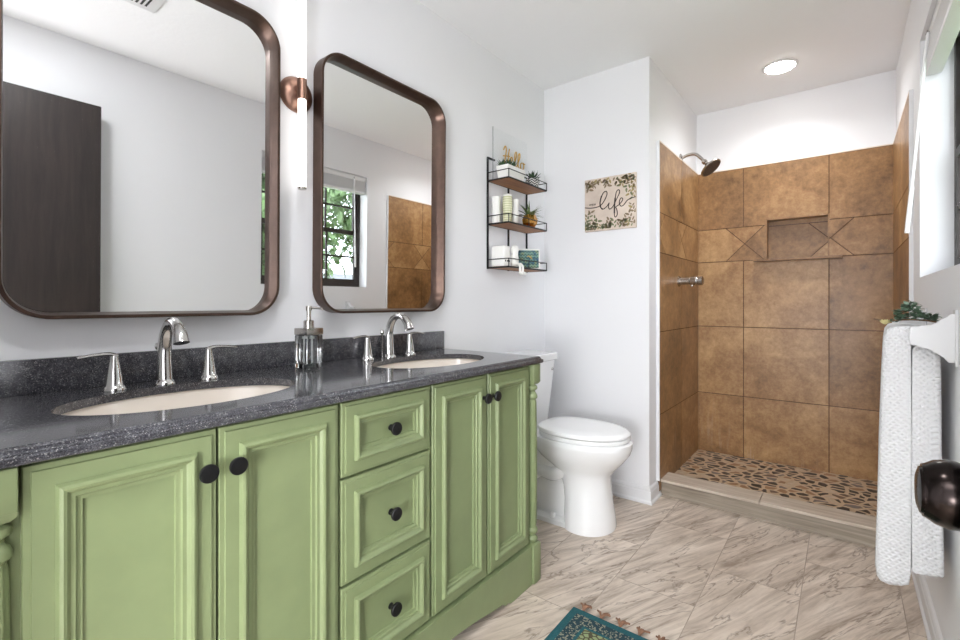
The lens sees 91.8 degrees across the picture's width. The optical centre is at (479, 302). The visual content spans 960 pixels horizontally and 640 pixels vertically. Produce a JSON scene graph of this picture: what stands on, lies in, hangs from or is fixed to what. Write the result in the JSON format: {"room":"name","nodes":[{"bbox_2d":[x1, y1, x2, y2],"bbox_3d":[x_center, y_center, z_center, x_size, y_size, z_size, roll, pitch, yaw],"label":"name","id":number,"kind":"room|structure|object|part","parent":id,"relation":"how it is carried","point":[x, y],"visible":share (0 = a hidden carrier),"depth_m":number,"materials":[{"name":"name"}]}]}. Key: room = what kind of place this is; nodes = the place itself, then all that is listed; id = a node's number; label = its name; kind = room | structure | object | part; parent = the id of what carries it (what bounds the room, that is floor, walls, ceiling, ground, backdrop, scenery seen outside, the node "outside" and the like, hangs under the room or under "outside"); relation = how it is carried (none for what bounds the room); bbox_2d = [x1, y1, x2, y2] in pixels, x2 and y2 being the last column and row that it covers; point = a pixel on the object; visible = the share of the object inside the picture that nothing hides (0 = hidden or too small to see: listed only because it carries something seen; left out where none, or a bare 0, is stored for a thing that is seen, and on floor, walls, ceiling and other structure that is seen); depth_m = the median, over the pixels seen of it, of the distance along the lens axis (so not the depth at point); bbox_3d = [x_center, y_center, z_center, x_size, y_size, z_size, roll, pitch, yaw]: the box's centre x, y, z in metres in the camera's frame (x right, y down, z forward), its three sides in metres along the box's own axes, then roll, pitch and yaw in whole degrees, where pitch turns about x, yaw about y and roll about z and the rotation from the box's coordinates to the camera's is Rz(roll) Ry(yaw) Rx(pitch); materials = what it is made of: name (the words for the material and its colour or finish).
{"room":"bathroom","nodes":[
{"label":"bathroom","id":0,"kind":"room"},
{"bbox_2d":[0,0,543,360],"bbox_3d":[-0.582,-0.125,1.760,0.110,2.430,5.450,0,0,38],"label":"wall","id":1,"kind":"structure","parent":0,"point":[488,106],"depth_m":2.04,"materials":[{"name":"white paint"}]},
{"bbox_2d":[0,0,280,318],"bbox_3d":[-0.859,-0.431,1.260,0.053,0.936,0.636,1,0,38],"label":"wall mirror","id":2,"kind":"object","parent":1,"relation":"attached to","point":[140,139],"visible":1,"depth_m":1.23,"materials":[{"name":"brown metal"}]},
{"bbox_2d":[0,331,443,397],"bbox_3d":[-0.650,0.170,1.568,0.019,0.080,1.545,0,0,38],"label":"backsplash","id":3,"kind":"structure","parent":1,"relation":"attached to","point":[40,375],"depth_m":1.29,"materials":[{"name":"stone"}]},
{"bbox_2d":[280,0,311,189],"bbox_3d":[-0.607,-0.716,1.580,0.072,0.670,0.120,0,0,38],"label":"wall sconce","id":4,"kind":"object","parent":1,"relation":"attached to","point":[295,93],"visible":0.98,"depth_m":1.55,"materials":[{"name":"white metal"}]},
{"bbox_2d":[312,53,445,312],"bbox_3d":[-0.374,-0.431,1.879,0.053,0.936,0.636,1,0,38],"label":"wall mirror","id":5,"kind":"object","parent":1,"relation":"attached to","point":[379,142],"visible":1,"depth_m":1.85,"materials":[{"name":"brown metal"}]},
{"bbox_2d":[487,157,546,272],"bbox_3d":[0.212,-0.476,2.566,0.143,0.592,0.390,0,0,38],"label":"wall shelf","id":6,"kind":"object","parent":1,"relation":"attached to","point":[508,182],"visible":0.98,"depth_m":2.51,"materials":[{"name":"brown wood"}]},
{"bbox_2d":[491,210,500,222],"bbox_3d":[0.085,-0.455,2.460,0.054,0.069,0.054,0,0,38],"label":"cup","id":7,"kind":"object","parent":6,"relation":"on","point":[497,218],"visible":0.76,"depth_m":2.44,"materials":[{"name":"white ceramic"}]},
{"bbox_2d":[491,196,500,209],"bbox_3d":[0.085,-0.525,2.460,0.054,0.069,0.054,0,0,38],"label":"cup","id":8,"kind":"object","parent":7,"relation":"on","point":[496,200],"visible":0.9,"depth_m":2.44,"materials":[{"name":"white"}]},
{"bbox_2d":[492,245,509,266],"bbox_3d":[0.110,-0.245,2.451,0.086,0.108,0.060,0,0,38],"label":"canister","id":9,"kind":"object","parent":6,"relation":"on","point":[503,251],"visible":0.85,"depth_m":2.42,"materials":[{"name":"white ceramic"}]},
{"bbox_2d":[502,194,511,221],"bbox_3d":[0.145,-0.497,2.452,0.053,0.153,0.053,0,0,38],"label":"candle","id":10,"kind":"object","parent":6,"relation":"on","point":[507,198],"visible":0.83,"depth_m":2.43,"materials":[{"name":"white"}]},
{"bbox_3d":[0.159,-0.476,2.607,0.008,0.592,0.390,0,0,38],"label":"upright frame","id":11,"kind":"part","parent":6,"relation":"part of","materials":[{"name":"black metal"}]},
{"bbox_2d":[496,159,524,180],"bbox_3d":[0.153,-0.706,2.482,0.095,0.111,0.187,0,0,38],"label":"planter","id":12,"kind":"object","parent":6,"relation":"on","point":[503,164],"visible":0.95,"depth_m":2.43,"materials":[{"name":"white ceramic"}]},
{"bbox_2d":[503,146,524,169],"bbox_3d":[0.174,-0.795,2.605,0.008,0.290,0.336,0,0,38],"label":"sign","id":13,"kind":"object","parent":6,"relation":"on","point":[505,155],"visible":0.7,"depth_m":2.63,"materials":[{"name":"gold"}]},
{"bbox_2d":[512,212,518,222],"bbox_3d":[0.186,-0.455,2.524,0.054,0.069,0.054,0,0,38],"label":"cup","id":14,"kind":"object","parent":6,"relation":"on","point":[515,219],"visible":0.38,"depth_m":2.50,"materials":[{"name":"white ceramic"}]},
{"bbox_2d":[512,199,518,211],"bbox_3d":[0.186,-0.525,2.524,0.054,0.069,0.054,0,0,38],"label":"cup","id":15,"kind":"object","parent":14,"relation":"on","point":[515,202],"visible":0.61,"depth_m":2.50,"materials":[{"name":"white ceramic"}]},
{"bbox_3d":[0.212,-0.207,2.565,0.142,0.050,0.390,0,0,38],"label":"wire rail","id":16,"kind":"part","parent":6,"relation":"part of","materials":[{"name":"black metal"}]},
{"bbox_3d":[0.212,-0.436,2.565,0.142,0.050,0.390,0,0,38],"label":"wire rail","id":17,"kind":"part","parent":6,"relation":"part of","materials":[{"name":"black metal"}]},
{"bbox_3d":[0.212,-0.666,2.565,0.142,0.050,0.390,0,0,38],"label":"wire rail","id":18,"kind":"part","parent":6,"relation":"part of","materials":[{"name":"black metal"}]},
{"bbox_2d":[511,245,526,274],"bbox_3d":[0.201,-0.226,2.456,0.086,0.161,0.052,0,0,38],"label":"figurine","id":19,"kind":"object","parent":6,"relation":"on","point":[514,249],"visible":0.97,"depth_m":2.45,"materials":[{"name":"white ceramic"}]},
{"bbox_2d":[517,249,539,268],"bbox_3d":[0.272,-0.248,2.639,0.132,0.114,0.045,0,0,-4],"label":"tissue box","id":20,"kind":"object","parent":6,"relation":"on","point":[525,254],"visible":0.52,"depth_m":2.62,"materials":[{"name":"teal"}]},
{"bbox_2d":[519,203,544,226],"bbox_3d":[0.286,-0.493,2.622,0.185,0.145,0.198,0,0,38],"label":"air plant","id":21,"kind":"object","parent":6,"relation":"on","point":[529,214],"visible":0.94,"depth_m":2.59,"materials":[{"name":"green plant"}]},
{"bbox_3d":[0.279,-0.457,2.625,0.089,0.074,0.089,0,0,38],"label":"gold pot","id":22,"kind":"part","parent":21,"relation":"part of","materials":[{"name":"brown metal"}]},
{"bbox_2d":[524,171,539,186],"bbox_3d":[0.299,-0.704,2.650,0.111,0.107,0.134,0,0,38],"label":"potted plant","id":23,"kind":"object","parent":6,"relation":"on","point":[532,181],"visible":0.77,"depth_m":2.61,"materials":[{"name":"green plant"}]},
{"bbox_3d":[0.299,-0.676,2.641,0.080,0.052,0.080,0,0,38],"label":"zigzag pot","id":24,"kind":"part","parent":23,"relation":"part of","materials":[{"name":"white ceramic"}]},
{"bbox_2d":[544,57,697,486],"bbox_3d":[0.983,-0.125,3.125,0.668,2.430,1.020,0,0,38],"label":"wall","id":25,"kind":"structure","parent":0,"point":[600,286],"depth_m":2.70,"materials":[{"name":"white paint"}]},
{"bbox_2d":[585,172,636,232],"bbox_3d":[0.741,-0.569,2.652,0.304,0.304,0.020,0,0,38],"label":"wall sign","id":26,"kind":"object","parent":25,"relation":"attached to","point":[611,201],"visible":1,"depth_m":2.64,"materials":[{"name":"beige wood"}]},
{"bbox_2d":[611,478,661,505],"bbox_3d":[0.711,1.044,2.773,0.674,0.090,0.170,0,0,38],"label":"baseboard","id":27,"kind":"structure","parent":25,"relation":"attached to","point":[650,495],"depth_m":2.57,"materials":[{"name":"white paint"}]},
{"bbox_2d":[659,142,697,490],"bbox_3d":[1.278,0.075,2.963,0.009,1.965,0.880,0,0,38],"label":"tiled wall","id":28,"kind":"structure","parent":25,"relation":"attached to","point":[678,182],"depth_m":2.89,"materials":[{"name":"brown tile"}]},
{"bbox_2d":[677,276,703,286],"bbox_3d":[1.300,-0.136,2.870,0.142,0.068,0.068,0,0,38],"label":"shower valve","id":29,"kind":"object","parent":28,"relation":"attached to","point":[694,280],"visible":1,"depth_m":2.85,"materials":[{"name":"silver metal"}]},
{"bbox_3d":[1.326,-0.133,2.849,0.075,0.063,0.058,0,0,38],"label":"handle","id":30,"kind":"part","parent":29,"relation":"part of","materials":[{"name":"silver metal"}]},
{"bbox_2d":[679,153,720,176],"bbox_3d":[1.372,-0.876,2.909,0.239,0.172,0.132,0,0,38],"label":"shower","id":31,"kind":"object","parent":25,"relation":"attached to","point":[710,167],"visible":0.97,"depth_m":2.88,"materials":[{"name":"silver metal"}]},
{"bbox_3d":[1.348,-0.915,2.948,0.020,0.078,0.155,0,0,-45],"label":"arm","id":32,"kind":"part","parent":31,"relation":"part of","materials":[{"name":"silver metal"}]},
{"bbox_2d":[660,92,908,174],"bbox_3d":[1.693,-0.913,2.647,1.066,0.006,0.895,0,0,38],"label":"trim","id":33,"kind":"structure","parent":25,"relation":"attached to","point":[908,92],"depth_m":2.89,"materials":[{"name":"beige"}]},
{"bbox_2d":[656,89,912,480],"bbox_3d":[1.424,0.043,2.305,1.067,1.914,0.006,0,0,36],"label":"trim","id":34,"kind":"structure","parent":25,"relation":"attached to","point":[911,90],"depth_m":2.61,"materials":[{"name":"white paint"}]},
{"bbox_2d":[417,0,910,115],"bbox_3d":[0.240,-1.390,1.115,2.200,0.100,5.450,0,0,38],"label":"ceiling","id":35,"kind":"structure","parent":0,"point":[714,54],"depth_m":2.34,"materials":[{"name":"white paint"}]},
{"bbox_2d":[762,58,798,74],"bbox_3d":[1.698,-1.330,2.633,0.176,0.020,0.176,0,0,38],"label":"recessed light","id":36,"kind":"object","parent":35,"relation":"in","point":[782,65],"visible":1,"depth_m":2.61,"materials":[{"name":"white paint"}]},
{"bbox_2d":[452,495,926,639],"bbox_3d":[-0.023,1.140,0.781,2.200,0.100,4.600,0,0,38],"label":"floor","id":37,"kind":"structure","parent":0,"point":[671,568],"depth_m":1.78,"materials":[{"name":"tile"}]},
{"bbox_2d":[0,363,540,639],"bbox_3d":[-0.439,0.664,1.399,0.555,0.852,1.526,0,0,38],"label":"vanity cabinet","id":38,"kind":"object","parent":37,"relation":"on","point":[409,514],"visible":0.99,"depth_m":1.04,"materials":[{"name":"green paint"}]},
{"bbox_3d":[-0.705,0.664,0.671,0.053,0.852,0.053,0,0,38],"label":"corner post","id":39,"kind":"part","parent":38,"relation":"part of","materials":[{"name":"green paint"}]},
{"bbox_3d":[-0.596,0.588,0.797,0.028,0.688,0.272,0,0,38],"label":"door","id":40,"kind":"part","parent":38,"relation":"part of","materials":[{"name":"green paint"}]},
{"bbox_3d":[-0.514,0.320,0.877,0.028,0.035,0.035,0,0,38],"label":"knob","id":41,"kind":"part","parent":38,"relation":"part of","materials":[{"name":"black metal"}]},
{"bbox_3d":[-0.481,0.320,0.919,0.028,0.035,0.035,0,0,38],"label":"knob","id":42,"kind":"part","parent":38,"relation":"part of","materials":[{"name":"black metal"}]},
{"bbox_2d":[0,331,542,469],"bbox_3d":[-0.441,0.183,1.405,0.549,0.107,1.545,0,0,38],"label":"countertop","id":43,"kind":"structure","parent":38,"relation":"on","point":[34,393],"depth_m":1.12,"materials":[{"name":"stone"}]},
{"bbox_2d":[75,317,237,391],"bbox_3d":[-0.786,0.123,1.181,0.177,0.175,0.358,0,0,38],"label":"faucet","id":44,"kind":"object","parent":43,"relation":"on","point":[172,326],"visible":1,"depth_m":1.19,"materials":[{"name":"silver metal"}]},
{"bbox_3d":[-0.900,0.125,1.094,0.019,0.015,0.079,0,0,32],"label":"lever","id":45,"kind":"part","parent":44,"relation":"part of","materials":[{"name":"silver metal"}]},
{"bbox_3d":[-0.883,0.167,1.123,0.050,0.086,0.050,0,0,38],"label":"handle","id":46,"kind":"part","parent":44,"relation":"part of","materials":[{"name":"silver metal"}]},
{"bbox_3d":[-0.777,0.122,1.174,0.154,0.174,0.051,0,0,38],"label":"spout","id":47,"kind":"part","parent":44,"relation":"part of","materials":[{"name":"silver metal"}]},
{"bbox_3d":[-0.752,0.167,1.290,0.050,0.086,0.050,0,0,38],"label":"handle","id":48,"kind":"part","parent":44,"relation":"part of","materials":[{"name":"silver metal"}]},
{"bbox_3d":[-0.728,0.125,1.313,0.019,0.015,0.079,0,0,45],"label":"lever","id":49,"kind":"part","parent":44,"relation":"part of","materials":[{"name":"silver metal"}]},
{"bbox_2d":[61,385,288,415],"bbox_3d":[-0.670,0.307,1.082,0.338,0.154,0.520,0,0,38],"label":"sink","id":50,"kind":"object","parent":43,"relation":"in","point":[191,398],"visible":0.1,"depth_m":1.20,"materials":[{"name":"beige ceramic"}]},
{"bbox_2d":[294,306,323,368],"bbox_3d":[-0.555,0.110,1.516,0.064,0.200,0.072,0,0,32],"label":"soap dispenser","id":51,"kind":"object","parent":43,"relation":"on","point":[308,339],"visible":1,"depth_m":1.49,"materials":[{"name":"clear glass"}]},
{"bbox_2d":[295,335,322,368],"bbox_3d":[-0.557,0.156,1.513,0.062,0.106,0.062,0,0,32],"label":"bottle","id":52,"kind":"object","parent":51,"relation":"attached to","point":[308,348],"depth_m":1.49,"materials":[{"name":"clear glass"}]},
{"bbox_2d":[351,312,424,360],"bbox_3d":[-0.319,0.123,1.776,0.177,0.175,0.358,0,0,38],"label":"faucet","id":53,"kind":"object","parent":43,"relation":"on","point":[367,355],"visible":1,"depth_m":1.78,"materials":[{"name":"silver metal"}]},
{"bbox_3d":[-0.434,0.125,1.689,0.019,0.015,0.079,0,0,32],"label":"lever","id":54,"kind":"part","parent":53,"relation":"part of","materials":[{"name":"silver metal"}]},
{"bbox_3d":[-0.416,0.167,1.718,0.050,0.086,0.050,0,0,38],"label":"handle","id":55,"kind":"part","parent":53,"relation":"part of","materials":[{"name":"silver metal"}]},
{"bbox_3d":[-0.384,0.157,1.824,0.017,0.106,0.017,0,0,38],"label":"lift rod","id":56,"kind":"part","parent":53,"relation":"part of","materials":[{"name":"silver metal"}]},
{"bbox_3d":[-0.310,0.122,1.769,0.154,0.174,0.051,0,0,38],"label":"spout","id":57,"kind":"part","parent":53,"relation":"part of","materials":[{"name":"silver metal"}]},
{"bbox_3d":[-0.285,0.167,1.884,0.050,0.086,0.050,0,0,38],"label":"handle","id":58,"kind":"part","parent":53,"relation":"part of","materials":[{"name":"silver metal"}]},
{"bbox_3d":[-0.262,0.125,1.908,0.019,0.015,0.079,0,0,45],"label":"lever","id":59,"kind":"part","parent":53,"relation":"part of","materials":[{"name":"silver metal"}]},
{"bbox_2d":[378,358,478,367],"bbox_3d":[-0.179,0.307,1.707,0.338,0.154,0.520,0,0,38],"label":"sink","id":60,"kind":"object","parent":43,"relation":"in","point":[427,363],"visible":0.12,"depth_m":1.89,"materials":[{"name":"beige ceramic"}]},
{"bbox_3d":[-0.425,0.588,1.014,0.028,0.688,0.271,0,0,38],"label":"door","id":61,"kind":"part","parent":38,"relation":"part of","materials":[{"name":"green paint"}]},
{"bbox_3d":[-0.240,0.815,1.250,0.028,0.235,0.307,0,0,38],"label":"drawer","id":62,"kind":"part","parent":38,"relation":"part of","materials":[{"name":"green paint"}]},
{"bbox_3d":[-0.240,0.561,1.250,0.028,0.257,0.307,0,0,38],"label":"drawer","id":63,"kind":"part","parent":38,"relation":"part of","materials":[{"name":"green paint"}]},
{"bbox_3d":[-0.240,0.335,1.250,0.028,0.182,0.307,0,0,38],"label":"drawer","id":64,"kind":"part","parent":38,"relation":"part of","materials":[{"name":"green paint"}]},
{"bbox_3d":[-0.229,0.814,1.240,0.028,0.035,0.035,0,0,38],"label":"knob","id":65,"kind":"part","parent":38,"relation":"part of","materials":[{"name":"black metal"}]},
{"bbox_3d":[-0.229,0.560,1.240,0.028,0.035,0.035,0,0,38],"label":"knob","id":66,"kind":"part","parent":38,"relation":"part of","materials":[{"name":"black metal"}]},
{"bbox_3d":[-0.229,0.334,1.240,0.028,0.035,0.035,0,0,38],"label":"knob","id":67,"kind":"part","parent":38,"relation":"part of","materials":[{"name":"black metal"}]},
{"bbox_3d":[-0.058,0.588,1.482,0.028,0.688,0.265,0,0,38],"label":"door","id":68,"kind":"part","parent":38,"relation":"part of","materials":[{"name":"green paint"}]},
{"bbox_3d":[0.022,0.320,1.559,0.028,0.035,0.035,0,0,38],"label":"knob","id":69,"kind":"part","parent":38,"relation":"part of","materials":[{"name":"black metal"}]},
{"bbox_3d":[0.054,0.320,1.601,0.028,0.035,0.035,0,0,38],"label":"knob","id":70,"kind":"part","parent":38,"relation":"part of","materials":[{"name":"black metal"}]},
{"bbox_3d":[0.109,0.588,1.695,0.028,0.688,0.262,0,0,38],"label":"door","id":71,"kind":"part","parent":38,"relation":"part of","materials":[{"name":"green paint"}]},
{"bbox_3d":[0.205,0.664,1.830,0.053,0.852,0.053,0,0,38],"label":"corner post","id":72,"kind":"part","parent":38,"relation":"part of","materials":[{"name":"green paint"}]},
{"bbox_2d":[507,350,632,536],"bbox_3d":[0.430,0.683,2.386,0.700,0.813,0.416,0,0,38],"label":"toilet","id":73,"kind":"object","parent":37,"relation":"on","point":[577,457],"visible":0.8,"depth_m":2.22,"materials":[{"name":"white ceramic"}]},
{"bbox_3d":[0.238,0.297,2.536,0.213,0.040,0.416,0,0,38],"label":"tank lid","id":74,"kind":"part","parent":73,"relation":"part of","materials":[{"name":"white ceramic"}]},
{"bbox_3d":[0.235,0.500,2.539,0.198,0.364,0.396,0,0,38],"label":"tank","id":75,"kind":"part","parent":73,"relation":"part of","materials":[{"name":"white ceramic"}]},
{"bbox_3d":[0.520,0.624,2.315,0.453,0.026,0.348,0,0,38],"label":"lid","id":76,"kind":"part","parent":73,"relation":"part of","materials":[{"name":"white plastic"}]},
{"bbox_3d":[0.522,0.648,2.313,0.445,0.018,0.340,0,0,38],"label":"seat","id":77,"kind":"part","parent":73,"relation":"part of","materials":[{"name":"white plastic"}]},
{"bbox_2d":[544,602,667,639],"bbox_3d":[0.304,1.080,1.136,0.600,0.019,0.940,0,0,38],"label":"rug","id":78,"kind":"object","parent":37,"relation":"on","point":[578,624],"visible":1,"depth_m":1.54,"materials":[{"name":"teal fabric"}]},
{"bbox_2d":[661,482,875,547],"bbox_3d":[1.477,1.051,2.370,1.064,0.078,0.127,0,0,38],"label":"curb","id":79,"kind":"object","parent":37,"relation":"on","point":[866,537],"visible":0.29,"depth_m":2.30,"materials":[{"name":"beige tile"}]},
{"bbox_2d":[661,472,875,530],"bbox_3d":[1.474,1.004,2.367,1.064,0.014,0.146,0,0,38],"label":"cap","id":80,"kind":"object","parent":79,"relation":"on","point":[850,518],"visible":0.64,"depth_m":2.34,"materials":[{"name":"beige tile"}]},
{"bbox_2d":[675,449,877,516],"bbox_3d":[1.730,1.065,2.694,1.066,0.050,0.775,0,0,38],"label":"floor","id":81,"kind":"structure","parent":0,"point":[857,495],"depth_m":2.71,"materials":[{"name":"stone"}]},
{"bbox_2d":[698,144,892,481],"bbox_3d":[1.964,0.075,2.990,1.037,1.965,0.009,0,0,38],"label":"tiled wall","id":82,"kind":"structure","parent":0,"point":[780,364],"depth_m":2.96,"materials":[{"name":"brown tile"}]},
{"bbox_2d":[766,213,828,258],"bbox_3d":[2.034,-0.418,2.985,0.335,0.264,0.088,0,0,38],"label":"niche","id":83,"kind":"object","parent":82,"relation":"in","point":[798,240],"visible":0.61,"depth_m":3.01,"materials":[{"name":"tile"}]},
{"bbox_2d":[753,255,841,261],"bbox_3d":[2.016,-0.279,2.961,0.462,0.015,0.132,0,0,38],"label":"niche ledge","id":84,"kind":"object","parent":82,"relation":"attached to","point":[832,256],"visible":0.68,"depth_m":2.90,"materials":[{"name":"tile"}]},
{"bbox_2d":[769,221,827,256],"bbox_3d":[2.061,-0.418,3.019,0.335,0.264,0.010,0,0,38],"label":"trim","id":85,"kind":"structure","parent":82,"relation":"attached to","point":[822,221],"depth_m":2.96,"materials":[{"name":"tile"}]},
{"bbox_2d":[697,70,895,173],"bbox_3d":[1.993,-0.125,3.030,1.066,2.430,0.077,0,0,38],"label":"wall","id":86,"kind":"structure","parent":0,"point":[858,113],"depth_m":2.94,"materials":[{"name":"white paint"}]},
{"bbox_2d":[896,0,959,639],"bbox_3d":[0.835,-0.125,0.586,0.130,2.430,5.352,0,0,38],"label":"wall","id":87,"kind":"structure","parent":0,"point":[936,279],"depth_m":1.77,"materials":[{"name":"white paint"}]},
{"bbox_2d":[892,308,958,366],"bbox_3d":[1.384,0.091,1.466,0.093,0.147,0.628,0,0,38],"label":"towel bar","id":88,"kind":"object","parent":87,"relation":"attached to","point":[941,337],"visible":0.67,"depth_m":1.22,"materials":[{"name":"grey paint"}]},
{"bbox_2d":[875,322,944,585],"bbox_3d":[1.281,0.432,1.407,0.142,0.737,0.315,0,0,38],"label":"bath towel","id":89,"kind":"object","parent":88,"relation":"hanging from","point":[910,412],"visible":0.9,"depth_m":1.29,"materials":[{"name":"white fabric"}]},
{"bbox_2d":[874,299,941,323],"bbox_3d":[1.232,0.026,1.346,0.082,0.074,0.153,0,0,-42],"label":"eucalyptus sprig","id":90,"kind":"object","parent":89,"relation":"on","point":[908,306],"visible":1,"depth_m":1.33,"materials":[{"name":"green plant"}]},
{"bbox_2d":[880,319,891,323],"bbox_3d":[1.183,0.055,1.360,0.028,0.016,0.027,0,0,2],"label":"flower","id":91,"kind":"object","parent":90,"relation":"on","point":[882,321],"depth_m":1.35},
{"bbox_3d":[1.236,0.051,1.356,0.016,0.011,0.153,0,0,-24],"label":"stem","id":92,"kind":"part","parent":90,"relation":"part of","materials":[{"name":"brown plant"}]},
{"bbox_3d":[1.236,0.091,1.208,0.007,0.147,0.038,0,0,38],"label":"wall plate","id":93,"kind":"part","parent":88,"relation":"part of","materials":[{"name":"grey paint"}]},
{"bbox_2d":[911,568,942,639],"bbox_3d":[0.970,1.044,0.879,0.020,0.090,2.820,0,0,38],"label":"baseboard","id":94,"kind":"structure","parent":87,"relation":"attached to","point":[932,628],"depth_m":1.58,"materials":[{"name":"white paint"}]},
{"bbox_2d":[904,0,959,232],"bbox_3d":[1.443,-0.639,1.461,0.119,0.760,0.890,0,0,38],"label":"window blind","id":95,"kind":"object","parent":87,"relation":"attached to","point":[944,28],"visible":1,"depth_m":1.65,"materials":[{"name":"white"}]},
{"bbox_3d":[1.470,-0.886,1.439,0.046,0.020,0.876,0,0,38],"label":"rail","id":96,"kind":"part","parent":95,"relation":"part of","materials":[{"name":"white"}]},
{"bbox_2d":[954,31,959,265],"bbox_3d":[1.529,-0.560,1.393,0.035,0.920,0.900,0,0,38],"label":"window","id":97,"kind":"structure","parent":87,"relation":"in","point":[957,41],"depth_m":1.73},
{"bbox_3d":[1.522,-0.351,1.399,0.018,0.442,0.840,0,0,38],"label":"sash","id":98,"kind":"part","parent":97,"relation":"part of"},
{"bbox_3d":[2.112,0.090,2.327,0.011,2.000,0.850,0,0,38],"label":"wall","id":99,"kind":"structure","parent":87,"relation":"attached to","visible":0},
{"bbox_2d":[893,94,908,318],"bbox_3d":[2.110,0.075,2.329,0.009,1.965,0.850,0,0,38],"label":"tiled wall","id":100,"kind":"structure","parent":99,"relation":"attached to","point":[901,142],"depth_m":2.27,"materials":[{"name":"brown tile"}]},
{"bbox_3d":[-0.608,-0.125,0.245,1.720,2.430,0.115,0,0,38],"label":"wall","id":101,"kind":"structure","parent":0,"visible":0},
{"bbox_2d":[914,459,959,530],"bbox_3d":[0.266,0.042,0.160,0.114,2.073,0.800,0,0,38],"label":"door knob","id":102,"kind":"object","parent":101,"relation":"in","point":[936,482],"depth_m":0.43,"materials":[{"name":"black metal"}]}
]}

